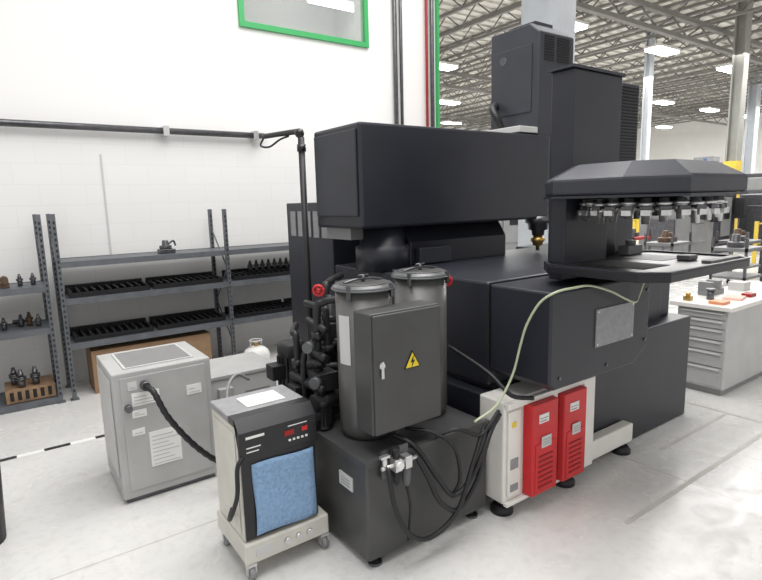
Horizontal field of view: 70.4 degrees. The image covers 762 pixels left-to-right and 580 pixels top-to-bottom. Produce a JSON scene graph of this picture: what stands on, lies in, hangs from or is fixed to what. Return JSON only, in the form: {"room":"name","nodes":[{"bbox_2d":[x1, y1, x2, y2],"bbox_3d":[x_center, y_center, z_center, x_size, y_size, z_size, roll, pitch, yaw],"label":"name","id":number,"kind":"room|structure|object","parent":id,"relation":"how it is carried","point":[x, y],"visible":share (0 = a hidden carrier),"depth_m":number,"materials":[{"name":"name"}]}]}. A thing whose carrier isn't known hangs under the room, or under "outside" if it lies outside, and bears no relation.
{"room":"metal workshop","nodes":[
{"label":"metal workshop","id":0,"kind":"room"},
{"bbox_2d":[0,0,435,392],"bbox_3d":[-3.955,-2.928,4.608,11.500,8.000,0.300,-8,11,-35],"label":"wall","id":1,"kind":"structure","parent":0,"point":[181,64],"depth_m":5.78,"materials":[{"name":"paint"}]},
{"bbox_2d":[100,154,111,254],"bbox_3d":[-2.816,-0.829,5.539,0.015,1.100,0.012,-8,11,-35],"label":"trim","id":2,"kind":"structure","parent":1,"relation":"attached to","point":[100,154],"depth_m":5.53,"materials":[{"name":"grey"}]},
{"bbox_2d":[0,119,264,140],"bbox_3d":[-4.884,-1.320,3.906,8.620,0.100,0.117,-8,11,-35],"label":"conduit pipe","id":3,"kind":"object","parent":1,"relation":"attached to","point":[165,131],"visible":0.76,"depth_m":5.48,"materials":[{"name":"metal"}]},
{"bbox_2d":[237,0,368,47],"bbox_3d":[-0.915,-3.797,6.498,1.760,1.450,0.090,-8,11,-35],"label":"window","id":4,"kind":"structure","parent":1,"relation":"in","point":[364,43],"depth_m":6.63,"materials":[{"name":"green"}]},
{"bbox_2d":[392,0,403,124],"bbox_3d":[0.223,-3.476,7.299,0.151,8.000,0.059,-8,11,-35],"label":"pipe","id":5,"kind":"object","parent":1,"relation":"attached to","point":[394,8],"depth_m":7.34,"materials":[{"name":"metal"}]},
{"bbox_2d":[425,0,428,126],"bbox_3d":[0.639,-3.533,7.579,0.040,8.000,0.040,-8,11,-35],"label":"trim","id":6,"kind":"structure","parent":1,"relation":"attached to","point":[426,1],"depth_m":7.61,"materials":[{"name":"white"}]},
{"bbox_2d":[429,0,434,126],"bbox_3d":[0.720,-3.544,7.636,0.059,8.000,0.059,-8,11,-35],"label":"trim","id":7,"kind":"structure","parent":1,"relation":"attached to","point":[431,2],"depth_m":7.67,"materials":[{"name":"metal"}]},
{"bbox_2d":[435,0,439,127],"bbox_3d":[0.774,-4.747,7.545,0.040,5.600,0.050,-8,11,-35],"label":"trim","id":8,"kind":"structure","parent":1,"relation":"attached to","point":[437,52],"depth_m":7.78,"materials":[{"name":"green"}]},
{"bbox_2d":[244,0,354,39],"bbox_3d":[-1.713,-3.946,7.385,3.750,3.000,1.800,-8,11,-35],"label":"wall","id":9,"kind":"structure","parent":0,"point":[301,15],"depth_m":8.63,"materials":[{"name":"paint"}]},
{"bbox_2d":[306,0,353,11],"bbox_3d":[-0.682,-4.656,7.965,0.850,0.840,0.300,-8,11,-35],"label":"light","id":10,"kind":"object","parent":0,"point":[347,5],"visible":0.69,"depth_m":8.01,"materials":[{"name":"white"}]},
{"bbox_2d":[0,240,761,579],"bbox_3d":[9.036,-1.961,21.771,52.000,0.100,41.000,-8,11,-35],"label":"floor","id":11,"kind":"structure","parent":0,"point":[67,516],"depth_m":3.00,"materials":[{"name":"concrete"}]},
{"bbox_2d":[0,466,6,544],"bbox_3d":[-2.164,1.080,2.840,0.324,0.568,0.323,-8,11,-35],"label":"waste bin","id":12,"kind":"object","parent":11,"relation":"on","point":[3,534],"visible":1,"depth_m":2.90,"materials":[{"name":"black plastic"}]},
{"bbox_2d":[0,214,65,414],"bbox_3d":[-3.725,0.248,4.610,1.580,1.720,0.540,-8,11,-35],"label":"storage rack","id":13,"kind":"object","parent":11,"relation":"on","point":[13,331],"visible":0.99,"depth_m":4.84,"materials":[{"name":"metal"}]},
{"bbox_2d":[0,280,44,296],"bbox_3d":[-3.735,0.049,4.575,1.540,0.055,0.500,-8,11,-35],"label":"shelf","id":14,"kind":"object","parent":13,"relation":"attached to","point":[27,288],"depth_m":4.74,"materials":[{"name":"metal"}]},
{"bbox_2d":[0,319,50,340],"bbox_3d":[-3.725,0.424,4.636,1.540,0.055,0.500,-8,11,-35],"label":"shelf","id":15,"kind":"object","parent":13,"relation":"attached to","point":[13,331],"depth_m":4.82,"materials":[{"name":"metal"}]},
{"bbox_2d":[0,384,58,414],"bbox_3d":[-3.708,1.065,4.741,1.540,0.055,0.500,-8,11,-35],"label":"shelf","id":16,"kind":"object","parent":13,"relation":"attached to","point":[4,408],"depth_m":4.85,"materials":[{"name":"metal"}]},
{"bbox_2d":[4,374,55,404],"bbox_3d":[-3.255,0.919,5.013,0.380,0.118,0.355,-8,11,-35],"label":"wooden crate","id":17,"kind":"object","parent":13,"relation":"on","point":[46,387],"visible":1,"depth_m":4.90,"materials":[{"name":"brown wood"}]},
{"bbox_2d":[8,367,17,385],"bbox_3d":[-3.364,0.788,4.949,0.080,0.162,0.080,-8,11,-35],"label":"holder","id":18,"kind":"object","parent":17,"relation":"on","point":[13,374],"visible":0.74,"depth_m":4.93,"materials":[{"name":"metal"}]},
{"bbox_2d":[15,369,26,387],"bbox_3d":[-3.248,0.798,4.873,0.080,0.162,0.080,-8,11,-35],"label":"holder","id":19,"kind":"object","parent":17,"relation":"on","point":[21,377],"visible":1,"depth_m":4.85,"materials":[{"name":"metal"}]},
{"bbox_2d":[30,366,40,384],"bbox_3d":[-3.176,0.782,4.960,0.080,0.162,0.080,-8,11,-35],"label":"holder","id":20,"kind":"object","parent":17,"relation":"on","point":[35,374],"visible":1,"depth_m":4.94,"materials":[{"name":"metal"}]},
{"bbox_2d":[0,434,104,461],"bbox_3d":[-2.702,1.215,3.855,1.530,0.001,0.050,-8,11,-35],"label":"tape","id":21,"kind":"object","parent":11,"relation":"on","point":[103,435],"visible":0.86,"depth_m":4.02,"materials":[{"name":"plastic"}]},
{"bbox_2d":[86,330,211,393],"bbox_3d":[-2.398,0.702,5.641,1.140,0.422,0.390,-8,11,-35],"label":"cardboard box","id":22,"kind":"object","parent":11,"relation":"on","point":[200,340],"visible":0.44,"depth_m":5.45,"materials":[{"name":"brown cardboard"}]},
{"bbox_2d":[96,341,216,502],"bbox_3d":[-1.448,0.824,3.507,0.578,0.820,0.600,-8,11,-35],"label":"industrial chiller","id":23,"kind":"object","parent":11,"relation":"on","point":[147,457],"visible":0.93,"depth_m":3.31,"materials":[{"name":"metal"}]},
{"bbox_2d":[111,344,192,369],"bbox_3d":[-1.475,0.420,3.472,0.410,0.009,0.410,-8,11,-35],"label":"grille","id":24,"kind":"object","parent":23,"relation":"attached to","point":[134,359],"depth_m":3.42,"materials":[{"name":"grey"}]},
{"bbox_2d":[143,384,215,462],"bbox_3d":[-1.048,0.890,3.276,0.664,0.734,0.129,-5,10,-23],"label":"hose","id":25,"kind":"object","parent":23,"relation":"attached to","point":[150,389],"visible":0.66,"depth_m":3.14,"materials":[{"name":"black rubber"}]},
{"bbox_2d":[46,209,291,400],"bbox_3d":[-1.766,-0.028,5.986,3.160,1.720,0.540,-8,11,-35],"label":"storage rack","id":26,"kind":"object","parent":11,"relation":"on","point":[62,299],"visible":0.57,"depth_m":5.42,"materials":[{"name":"metal"}]},
{"bbox_2d":[64,278,149,297],"bbox_3d":[-2.689,-0.025,5.313,0.700,0.080,0.370,-8,11,-35],"label":"tray","id":27,"kind":"object","parent":26,"relation":"on","point":[116,286],"visible":1,"depth_m":5.30,"materials":[{"name":"black plastic"}]},
{"bbox_2d":[69,317,153,341],"bbox_3d":[-2.678,0.389,5.381,0.700,0.080,0.370,-8,11,-35],"label":"tray","id":28,"kind":"object","parent":26,"relation":"on","point":[141,323],"visible":1,"depth_m":5.37,"materials":[{"name":"black plastic"}]},
{"bbox_2d":[157,240,175,253],"bbox_3d":[-2.199,-0.449,5.563,0.179,0.130,0.140,-8,11,-35],"label":"block","id":29,"kind":"object","parent":26,"relation":"on","point":[165,247],"visible":1,"depth_m":5.52,"materials":[{"name":"metal"}]},
{"bbox_2d":[54,242,288,267],"bbox_3d":[-1.768,-0.426,5.927,3.110,0.055,0.500,-8,11,-35],"label":"shelf","id":30,"kind":"object","parent":26,"relation":"attached to","point":[70,262],"depth_m":5.46,"materials":[{"name":"metal"}]},
{"bbox_2d":[58,275,290,305],"bbox_3d":[-1.759,-0.090,5.982,3.110,0.055,0.500,-8,11,-35],"label":"shelf","id":31,"kind":"object","parent":26,"relation":"attached to","point":[229,283],"depth_m":5.43,"materials":[{"name":"metal"}]},
{"bbox_2d":[63,310,291,349],"bbox_3d":[-1.748,0.324,6.050,3.110,0.055,0.500,-8,11,-35],"label":"shelf","id":32,"kind":"object","parent":26,"relation":"attached to","point":[230,321],"depth_m":5.50,"materials":[{"name":"metal"}]},
{"bbox_2d":[145,271,222,288],"bbox_3d":[-2.087,-0.110,5.736,0.700,0.080,0.370,-8,11,-35],"label":"tray","id":33,"kind":"object","parent":26,"relation":"on","point":[158,282],"visible":0.98,"depth_m":5.70,"materials":[{"name":"black plastic"}]},
{"bbox_2d":[149,308,225,329],"bbox_3d":[-2.077,0.304,5.803,0.700,0.080,0.370,-8,11,-35],"label":"tray","id":34,"kind":"object","parent":26,"relation":"on","point":[173,320],"visible":1,"depth_m":5.78,"materials":[{"name":"black plastic"}]},
{"bbox_2d":[222,265,289,279],"bbox_3d":[-1.421,-0.204,6.204,0.700,0.080,0.370,-8,11,-35],"label":"tray","id":35,"kind":"object","parent":26,"relation":"on","point":[242,273],"visible":0.84,"depth_m":6.14,"materials":[{"name":"black plastic"}]},
{"bbox_2d":[224,299,291,317],"bbox_3d":[-1.410,0.210,6.271,0.700,0.080,0.370,-8,11,-35],"label":"tray","id":36,"kind":"object","parent":26,"relation":"on","point":[271,306],"visible":0.92,"depth_m":6.25,"materials":[{"name":"black plastic"}]},
{"bbox_2d":[209,351,275,399],"bbox_3d":[-1.082,0.845,4.004,0.520,0.600,0.510,-8,11,-35],"label":"base cabinet","id":37,"kind":"object","parent":11,"relation":"on","point":[252,365],"visible":0.34,"depth_m":3.86,"materials":[{"name":"grey"}]},
{"bbox_2d":[244,338,269,359],"bbox_3d":[-1.293,0.699,5.625,0.270,0.378,0.270,-8,11,-35],"label":"tank","id":38,"kind":"object","parent":11,"relation":"on","point":[261,350],"visible":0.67,"depth_m":5.56,"materials":[{"name":"white"}]},
{"bbox_2d":[210,385,328,579],"bbox_3d":[-0.585,0.943,2.734,0.496,0.789,0.416,-8,11,-35],"label":"cooler","id":39,"kind":"object","parent":11,"relation":"on","point":[264,439],"visible":1,"depth_m":2.59,"materials":[{"name":"beige paint"}]},
{"bbox_2d":[225,373,249,397],"bbox_3d":[-0.936,0.884,3.604,0.143,0.638,0.377,-2,9,-4],"label":"hose","id":40,"kind":"object","parent":39,"relation":"attached to","point":[235,374],"visible":0.39,"depth_m":3.57,"materials":[{"name":"grey"}]},
{"bbox_2d":[245,421,306,453],"bbox_3d":[-0.486,0.690,2.539,0.310,0.077,0.002,-8,11,-35],"label":"print","id":41,"kind":"object","parent":39,"relation":"attached to","point":[291,432],"depth_m":2.53,"materials":[{"name":"white"}]},
{"bbox_2d":[260,128,313,359],"bbox_3d":[-0.704,-0.071,4.247,0.158,2.310,0.712,-8,11,-35],"label":"pipe","id":42,"kind":"object","parent":11,"relation":"on","point":[299,133],"visible":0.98,"depth_m":3.95,"materials":[{"name":"black metal"}]},
{"bbox_2d":[266,263,501,566],"bbox_3d":[-0.077,0.554,3.109,0.875,1.411,1.340,-8,11,-35],"label":"filtration unit","id":43,"kind":"object","parent":11,"relation":"on","point":[396,464],"visible":0.98,"depth_m":2.71,"materials":[{"name":"paint"}]},
{"bbox_2d":[331,274,395,439],"bbox_3d":[-0.081,0.332,2.809,0.328,0.836,0.327,-8,11,-35],"label":"canister","id":44,"kind":"object","parent":43,"relation":"on","point":[352,296],"depth_m":2.69,"materials":[{"name":"grey"}]},
{"bbox_2d":[392,471,399,484],"bbox_3d":[0.073,0.884,2.552,0.036,0.070,0.036,-8,11,-35],"label":"bowl","id":45,"kind":"object","parent":43,"relation":"on","point":[396,474],"depth_m":2.54,"materials":[{"name":"black plastic"}]},
{"bbox_2d":[402,468,410,486],"bbox_3d":[0.122,0.892,2.589,0.044,0.100,0.044,-8,11,-35],"label":"bowl","id":46,"kind":"object","parent":43,"relation":"on","point":[406,472],"depth_m":2.57,"materials":[{"name":"grey"}]},
{"bbox_2d":[391,263,449,416],"bbox_3d":[0.227,0.273,3.060,0.328,0.856,0.327,-8,11,-35],"label":"canister","id":47,"kind":"object","parent":43,"relation":"on","point":[429,283],"depth_m":2.93,"materials":[{"name":"grey"}]},
{"bbox_2d":[499,220,517,249],"bbox_3d":[3.552,-2.057,16.398,2.630,2.100,2.250,-8,11,-35],"label":"machine","id":48,"kind":"object","parent":11,"relation":"on","point":[510,227],"visible":0.02,"depth_m":15.47,"materials":[{"name":"metal"}]},
{"bbox_2d":[287,21,749,516],"bbox_3d":[1.071,-0.552,4.145,2.813,3.200,3.258,-8,11,-35],"label":"machining center","id":49,"kind":"object","parent":11,"relation":"on","point":[574,339],"visible":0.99,"depth_m":3.29,"materials":[{"name":"black paint"}]},
{"bbox_2d":[545,159,747,196],"bbox_3d":[1.365,-0.580,2.828,0.980,0.155,0.770,-8,11,-35],"label":"magazine","id":50,"kind":"object","parent":49,"relation":"on","point":[661,177],"depth_m":2.48,"materials":[{"name":"grey paint"}]},
{"bbox_2d":[544,240,749,282],"bbox_3d":[1.451,-0.182,2.960,1.040,0.128,0.700,-8,11,-35],"label":"tray","id":51,"kind":"object","parent":49,"relation":"on","point":[615,260],"depth_m":2.88,"materials":[{"name":"grey paint"}]},
{"bbox_2d":[518,0,575,245],"bbox_3d":[2.690,-3.724,8.735,0.600,7.900,0.600,-8,11,-35],"label":"column","id":52,"kind":"structure","parent":11,"relation":"on","point":[561,14],"depth_m":8.47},
{"bbox_2d":[632,228,651,249],"bbox_3d":[6.088,-1.043,13.191,0.839,1.000,0.600,-8,11,-35],"label":"equipment cart","id":53,"kind":"object","parent":11,"relation":"on","point":[635,235],"visible":0.3,"depth_m":13.10,"materials":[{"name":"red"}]},
{"bbox_2d":[635,32,655,231],"bbox_3d":[10.269,-5.918,20.974,0.310,7.900,0.310,-8,11,-35],"label":"column","id":54,"kind":"structure","parent":11,"relation":"on","point":[649,57],"depth_m":20.72,"materials":[{"name":"metal"}]},
{"bbox_2d":[644,231,691,251],"bbox_3d":[6.090,-0.766,11.493,0.839,1.000,0.600,-8,11,-35],"label":"equipment cart","id":55,"kind":"object","parent":11,"relation":"on","point":[667,238],"visible":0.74,"depth_m":11.31,"materials":[{"name":"metal"}]},
{"bbox_2d":[638,209,721,252],"bbox_3d":[8.034,-1.609,14.484,1.630,1.600,1.450,-8,11,-35],"label":"machine","id":56,"kind":"object","parent":11,"relation":"on","point":[702,232],"visible":0.36,"depth_m":14.09,"materials":[{"name":"metal"}]},
{"bbox_2d":[624,433,761,524],"bbox_3d":[2.788,1.056,3.949,3.600,0.001,0.030,-8,11,-35],"label":"tape","id":57,"kind":"object","parent":11,"relation":"on","point":[691,480],"visible":1,"depth_m":3.32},
{"bbox_2d":[660,414,726,449],"bbox_3d":[2.353,1.052,4.041,1.000,0.001,0.025,-8,11,-35],"label":"tape","id":58,"kind":"object","parent":11,"relation":"on","point":[722,415],"visible":1,"depth_m":4.01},
{"bbox_2d":[684,192,744,253],"bbox_3d":[9.888,-2.077,16.129,1.230,1.900,1.250,-8,11,-35],"label":"machine","id":59,"kind":"object","parent":11,"relation":"on","point":[736,205],"visible":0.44,"depth_m":15.83,"materials":[{"name":"grey paint"}]},
{"bbox_2d":[733,198,744,217],"bbox_3d":[10.543,-2.414,15.913,0.144,0.600,0.219,-8,11,-35],"label":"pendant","id":60,"kind":"object","parent":59,"relation":"attached to","point":[738,203],"depth_m":15.86,"materials":[{"name":"black metal"}]},
{"bbox_2d":[669,281,761,395],"bbox_3d":[3.486,0.419,5.262,1.720,0.800,0.520,-8,11,-35],"label":"tool cabinet","id":61,"kind":"object","parent":11,"relation":"on","point":[725,348],"visible":0.71,"depth_m":4.77,"materials":[{"name":"grey"}]},
{"bbox_2d":[697,279,723,295],"bbox_3d":[3.194,-0.032,5.184,0.380,0.129,0.120,-8,11,-35],"label":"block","id":62,"kind":"object","parent":61,"relation":"on","point":[710,283],"visible":0.84,"depth_m":5.11,"materials":[{"name":"metal"}]},
{"bbox_2d":[669,281,761,312],"bbox_3d":[3.476,0.044,5.200,1.720,0.040,0.520,-8,11,-35],"label":"countertop","id":63,"kind":"structure","parent":61,"relation":"on","point":[699,301],"depth_m":4.83,"materials":[{"name":"white paint"}]},
{"bbox_2d":[722,294,745,300],"bbox_3d":[3.208,0.069,4.905,0.150,0.019,0.200,7,13,43],"label":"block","id":64,"kind":"object","parent":61,"relation":"on","point":[728,296],"visible":1,"depth_m":4.87,"materials":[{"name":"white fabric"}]},
{"bbox_2d":[728,280,750,290],"bbox_3d":[3.552,-0.044,5.355,0.160,0.079,0.140,-8,11,-35],"label":"box","id":65,"kind":"object","parent":61,"relation":"on","point":[737,285],"visible":1,"depth_m":5.31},
{"bbox_2d":[685,401,761,422],"bbox_3d":[2.461,0.926,4.800,0.030,0.001,1.749,-8,11,-35],"label":"tape","id":66,"kind":"object","parent":11,"relation":"on","point":[685,401],"visible":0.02,"depth_m":4.36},
{"bbox_2d":[709,234,761,282],"bbox_3d":[6.637,-0.547,10.057,0.839,1.000,0.600,-8,11,-35],"label":"equipment cart","id":67,"kind":"object","parent":11,"relation":"on","point":[737,243],"visible":0.82,"depth_m":9.88,"materials":[{"name":"metal"}]},
{"bbox_2d":[723,0,753,229],"bbox_3d":[11.811,-5.472,17.992,0.420,7.900,0.420,-8,11,-35],"label":"column","id":68,"kind":"structure","parent":11,"relation":"on","point":[743,23],"depth_m":17.75,"materials":[{"name":"white paint"}]},
{"bbox_2d":[715,229,761,273],"bbox_3d":[7.589,-0.799,11.454,0.839,1.000,0.600,-8,11,-35],"label":"equipment cart","id":69,"kind":"object","parent":11,"relation":"on","point":[736,231],"visible":0.49,"depth_m":11.38,"materials":[{"name":"metal"}]},
{"bbox_2d":[737,177,761,228],"bbox_3d":[15.399,-3.248,21.184,2.630,2.300,2.250,-8,11,-35],"label":"machine","id":70,"kind":"object","parent":11,"relation":"on","point":[754,186],"visible":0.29,"depth_m":20.52,"materials":[{"name":"metal"}]},
{"bbox_2d":[738,194,761,250],"bbox_3d":[12.099,-2.091,16.482,1.830,1.700,1.450,-8,11,-35],"label":"machine","id":71,"kind":"object","parent":11,"relation":"on","point":[752,212],"visible":0.5,"depth_m":16.23,"materials":[{"name":"metal"}]},
{"bbox_2d":[742,71,761,173],"bbox_3d":[19.502,-7.395,28.550,0.510,7.900,0.510,-8,11,-35],"label":"column","id":72,"kind":"structure","parent":11,"relation":"on","point":[754,91],"depth_m":28.30,"materials":[{"name":"white paint"}]},
{"bbox_2d":[751,221,761,263],"bbox_3d":[10.718,-1.361,14.242,4.050,1.050,0.100,-8,11,-35],"label":"guard rail","id":73,"kind":"object","parent":11,"relation":"on","point":[756,227],"visible":0.62,"depth_m":13.07,"materials":[{"name":"metal"}]},
{"bbox_2d":[440,120,490,130],"bbox_3d":[-3.083,-8.452,37.729,52.000,8.200,0.300,-8,11,-35],"label":"wall","id":74,"kind":"structure","parent":0,"point":[443,120],"depth_m":44.34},
{"bbox_2d":[439,0,484,19],"bbox_3d":[1.624,-8.632,16.628,0.100,0.700,38.912,-8,11,-35],"label":"trim","id":75,"kind":"structure","parent":74,"relation":"attached to","point":[464,6],"depth_m":15.73,"materials":[{"name":"metal"}]},
{"bbox_2d":[439,0,520,38],"bbox_3d":[2.681,-8.780,17.370,0.100,0.700,38.912,-8,11,-35],"label":"trim","id":76,"kind":"structure","parent":74,"relation":"attached to","point":[493,15],"depth_m":16.88,"materials":[{"name":"metal"}]},
{"bbox_2d":[439,0,588,53],"bbox_3d":[3.738,-8.929,18.112,0.100,0.700,38.912,-8,11,-35],"label":"roof truss","id":77,"kind":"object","parent":74,"relation":"attached to","point":[490,33],"depth_m":18.44,"materials":[{"name":"metal"}]},
{"bbox_2d":[440,53,458,70],"bbox_3d":[2.230,-8.732,20.474,1.400,0.570,0.600,-8,11,-35],"label":"ceiling light","id":78,"kind":"object","parent":77,"relation":"hanging from","point":[446,66],"visible":0.47,"depth_m":20.53,"materials":[{"name":"white"}]},
{"bbox_2d":[440,64,456,70],"bbox_3d":[2.236,-8.485,20.514,1.320,0.069,0.520,-8,11,-35],"label":"diffuser","id":79,"kind":"object","parent":78,"relation":"attached to","point":[446,67],"depth_m":20.54,"materials":[{"name":"white"}]},
{"bbox_2d":[575,19,588,31],"bbox_3d":[5.487,-8.083,15.965,1.400,0.570,0.600,-8,11,-35],"label":"ceiling light","id":80,"kind":"object","parent":77,"relation":"hanging from","point":[580,25],"visible":0.09,"depth_m":16.04,"materials":[{"name":"white"}]},
{"bbox_2d":[439,0,630,62],"bbox_3d":[4.795,-9.078,18.854,0.100,0.700,38.912,-8,11,-35],"label":"truss","id":81,"kind":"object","parent":74,"relation":"attached to","point":[618,6],"depth_m":20.07,"materials":[{"name":"metal"}]},
{"bbox_2d":[440,0,694,76],"bbox_3d":[5.851,-9.226,19.596,0.100,0.700,38.912,-8,11,-35],"label":"roof truss","id":82,"kind":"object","parent":74,"relation":"attached to","point":[671,5],"depth_m":18.01,"materials":[{"name":"metal"}]},
{"bbox_2d":[440,0,744,83],"bbox_3d":[6.909,-9.375,20.338,0.100,0.700,38.912,-8,11,-35],"label":"roof truss","id":83,"kind":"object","parent":74,"relation":"attached to","point":[723,3],"depth_m":18.43,"materials":[{"name":"metal"}]},
{"bbox_2d":[440,0,761,93],"bbox_3d":[7.965,-9.524,21.081,0.100,0.700,38.912,-8,11,-35],"label":"roof truss","id":84,"kind":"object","parent":74,"relation":"attached to","point":[742,11],"depth_m":19.35,"materials":[{"name":"metal"}]},
{"bbox_2d":[440,0,761,98],"bbox_3d":[9.022,-9.672,21.823,0.100,0.700,38.912,-8,11,-35],"label":"roof truss","id":85,"kind":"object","parent":74,"relation":"attached to","point":[759,19],"depth_m":20.81,"materials":[{"name":"metal"}]},
{"bbox_2d":[440,9,761,106],"bbox_3d":[10.079,-9.821,22.565,0.100,0.700,38.912,-8,11,-35],"label":"roof truss","id":86,"kind":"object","parent":74,"relation":"attached to","point":[757,11],"depth_m":22.28,"materials":[{"name":"metal"}]},
{"bbox_2d":[440,21,761,111],"bbox_3d":[11.136,-9.970,23.307,0.100,0.700,38.912,-8,11,-35],"label":"roof truss","id":87,"kind":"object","parent":74,"relation":"attached to","point":[757,39],"depth_m":23.25,"materials":[{"name":"metal"}]},
{"bbox_2d":[643,37,680,55],"bbox_3d":[9.959,-8.712,19.105,1.400,0.570,0.600,-8,11,-35],"label":"ceiling light","id":88,"kind":"object","parent":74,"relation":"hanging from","point":[661,49],"visible":0.87,"depth_m":18.94,"materials":[{"name":"white"}]},
{"bbox_2d":[645,46,678,55],"bbox_3d":[9.965,-8.464,19.146,1.320,0.069,0.520,-8,11,-35],"label":"diffuser","id":89,"kind":"object","parent":88,"relation":"attached to","point":[659,50],"depth_m":18.99,"materials":[{"name":"white"}]},
{"bbox_2d":[637,102,761,128],"bbox_3d":[28.047,-12.348,35.182,0.100,0.700,38.912,-8,11,-35],"label":"trim","id":90,"kind":"structure","parent":74,"relation":"attached to","point":[761,102],"depth_m":41.79,"materials":[{"name":"metal"}]},
{"bbox_2d":[439,0,761,122],"bbox_3d":[13.503,-10.576,23.757,40.500,0.170,41.000,-8,11,-35],"label":"ceiling","id":91,"kind":"structure","parent":0,"point":[478,11],"depth_m":21.73,"materials":[{"name":"metal"}]},
{"bbox_2d":[440,93,460,104],"bbox_3d":[3.444,-10.011,28.123,1.400,0.570,0.600,-8,11,-35],"label":"ceiling light","id":92,"kind":"object","parent":91,"relation":"hanging from","point":[442,101],"visible":0.91,"depth_m":27.99,"materials":[{"name":"white"}]},
{"bbox_2d":[440,70,727,125],"bbox_3d":[10.334,-10.060,28.373,40.300,0.690,0.160,-8,11,-35],"label":"roof truss","id":93,"kind":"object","parent":91,"relation":"attached to","point":[451,73],"depth_m":31.85,"materials":[{"name":"metal"}]},
{"bbox_2d":[440,52,761,127],"bbox_3d":[15.364,-10.564,26.276,0.100,0.700,38.912,-8,11,-35],"label":"roof truss","id":94,"kind":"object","parent":91,"relation":"attached to","point":[760,66],"depth_m":26.74,"materials":[{"name":"metal"}]},
{"bbox_2d":[440,38,761,120],"bbox_3d":[13.250,-10.267,24.791,0.100,0.700,38.912,-8,11,-35],"label":"roof truss","id":95,"kind":"object","parent":91,"relation":"attached to","point":[760,54],"depth_m":24.78,"materials":[{"name":"metal"}]},
{"bbox_2d":[715,56,731,73],"bbox_3d":[14.430,-9.341,22.245,1.400,0.570,0.600,-8,11,-35],"label":"ceiling light","id":96,"kind":"object","parent":95,"relation":"hanging from","point":[726,68],"visible":0.47,"depth_m":21.98,"materials":[{"name":"white"}]},
{"bbox_2d":[717,65,731,73],"bbox_3d":[14.437,-9.093,22.285,1.320,0.069,0.520,-8,11,-35],"label":"diffuser","id":97,"kind":"object","parent":96,"relation":"attached to","point":[724,68],"depth_m":22.00,"materials":[{"name":"white"}]},
{"bbox_2d":[440,47,761,123],"bbox_3d":[14.307,-10.416,25.534,0.100,0.700,38.912,-8,11,-35],"label":"roof truss","id":98,"kind":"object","parent":91,"relation":"attached to","point":[750,63],"depth_m":25.84,"materials":[{"name":"metal"}]},
{"bbox_2d":[441,31,761,114],"bbox_3d":[12.193,-10.118,24.049,0.100,0.700,38.912,-8,11,-35],"label":"roof truss","id":99,"kind":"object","parent":91,"relation":"attached to","point":[754,48],"depth_m":23.75,"materials":[{"name":"metal"}]},
{"bbox_2d":[449,58,761,128],"bbox_3d":[16.421,-10.713,27.018,0.100,0.700,38.912,-8,11,-35],"label":"roof truss","id":100,"kind":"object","parent":91,"relation":"attached to","point":[757,73],"depth_m":28.07,"materials":[{"name":"metal"}]},
{"bbox_2d":[461,64,761,129],"bbox_3d":[17.478,-10.862,27.760,0.100,0.700,38.912,-8,11,-35],"label":"roof truss","id":101,"kind":"object","parent":91,"relation":"attached to","point":[749,79],"depth_m":29.03,"materials":[{"name":"metal"}]},
{"bbox_2d":[480,77,748,126],"bbox_3d":[19.592,-11.159,29.244,0.100,0.700,38.912,-8,11,-35],"label":"roof truss","id":102,"kind":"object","parent":91,"relation":"attached to","point":[726,81],"depth_m":31.11,"materials":[{"name":"metal"}]},
{"bbox_2d":[470,69,761,130],"bbox_3d":[18.535,-11.010,28.502,0.100,0.700,38.912,-8,11,-35],"label":"roof truss","id":103,"kind":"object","parent":91,"relation":"attached to","point":[715,78],"depth_m":29.80,"materials":[{"name":"metal"}]},
{"bbox_2d":[638,81,761,110],"bbox_3d":[20.648,-11.308,29.987,0.100,0.700,38.912,-8,11,-35],"label":"roof truss","id":104,"kind":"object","parent":91,"relation":"attached to","point":[722,96],"depth_m":32.36,"materials":[{"name":"metal"}]},
{"bbox_2d":[638,93,761,116],"bbox_3d":[22.762,-11.605,31.471,0.100,0.700,38.912,-8,11,-35],"label":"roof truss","id":105,"kind":"structure","parent":91,"relation":"attached to","point":[694,107],"depth_m":34.68,"materials":[{"name":"metal"}]},
{"bbox_2d":[638,96,761,123],"bbox_3d":[25.933,-12.051,33.697,0.100,0.700,38.912,-8,11,-35],"label":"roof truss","id":106,"kind":"structure","parent":91,"relation":"attached to","point":[658,120],"depth_m":38.55,"materials":[{"name":"metal"}]},
{"bbox_2d":[638,99,761,125],"bbox_3d":[26.990,-12.200,34.440,0.100,0.700,38.912,-8,11,-35],"label":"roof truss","id":107,"kind":"structure","parent":91,"relation":"attached to","point":[667,121],"depth_m":40.42,"materials":[{"name":"metal"}]},
{"bbox_2d":[638,93,761,121],"bbox_3d":[24.876,-11.902,32.955,0.100,0.700,38.912,-8,11,-35],"label":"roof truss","id":108,"kind":"structure","parent":91,"relation":"attached to","point":[691,113],"depth_m":37.59,"materials":[{"name":"metal"}]},
{"bbox_2d":[652,87,761,111],"bbox_3d":[21.705,-11.456,30.729,0.100,0.700,38.912,-8,11,-35],"label":"roof truss","id":109,"kind":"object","parent":91,"relation":"attached to","point":[705,102],"depth_m":33.51,"materials":[{"name":"metal"}]},
{"bbox_2d":[636,105,761,172],"bbox_3d":[30.102,-9.064,36.154,0.300,8.200,41.300,-8,11,-35],"label":"wall","id":110,"kind":"structure","parent":0,"point":[687,140],"depth_m":42.95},
{"bbox_2d":[440,114,490,129],"bbox_3d":[5.099,-11.104,35.619,40.300,0.690,0.160,-8,11,-35],"label":"trim","id":111,"kind":"structure","parent":110,"relation":"attached to","point":[441,115],"depth_m":35.93,"materials":[{"name":"metal"}]},
{"bbox_2d":[576,0,761,64],"bbox_3d":[15.569,-9.016,21.127,40.300,0.690,0.160,-8,11,-35],"label":"truss","id":112,"kind":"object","parent":110,"relation":"attached to","point":[644,5],"depth_m":16.24,"materials":[{"name":"metal"}]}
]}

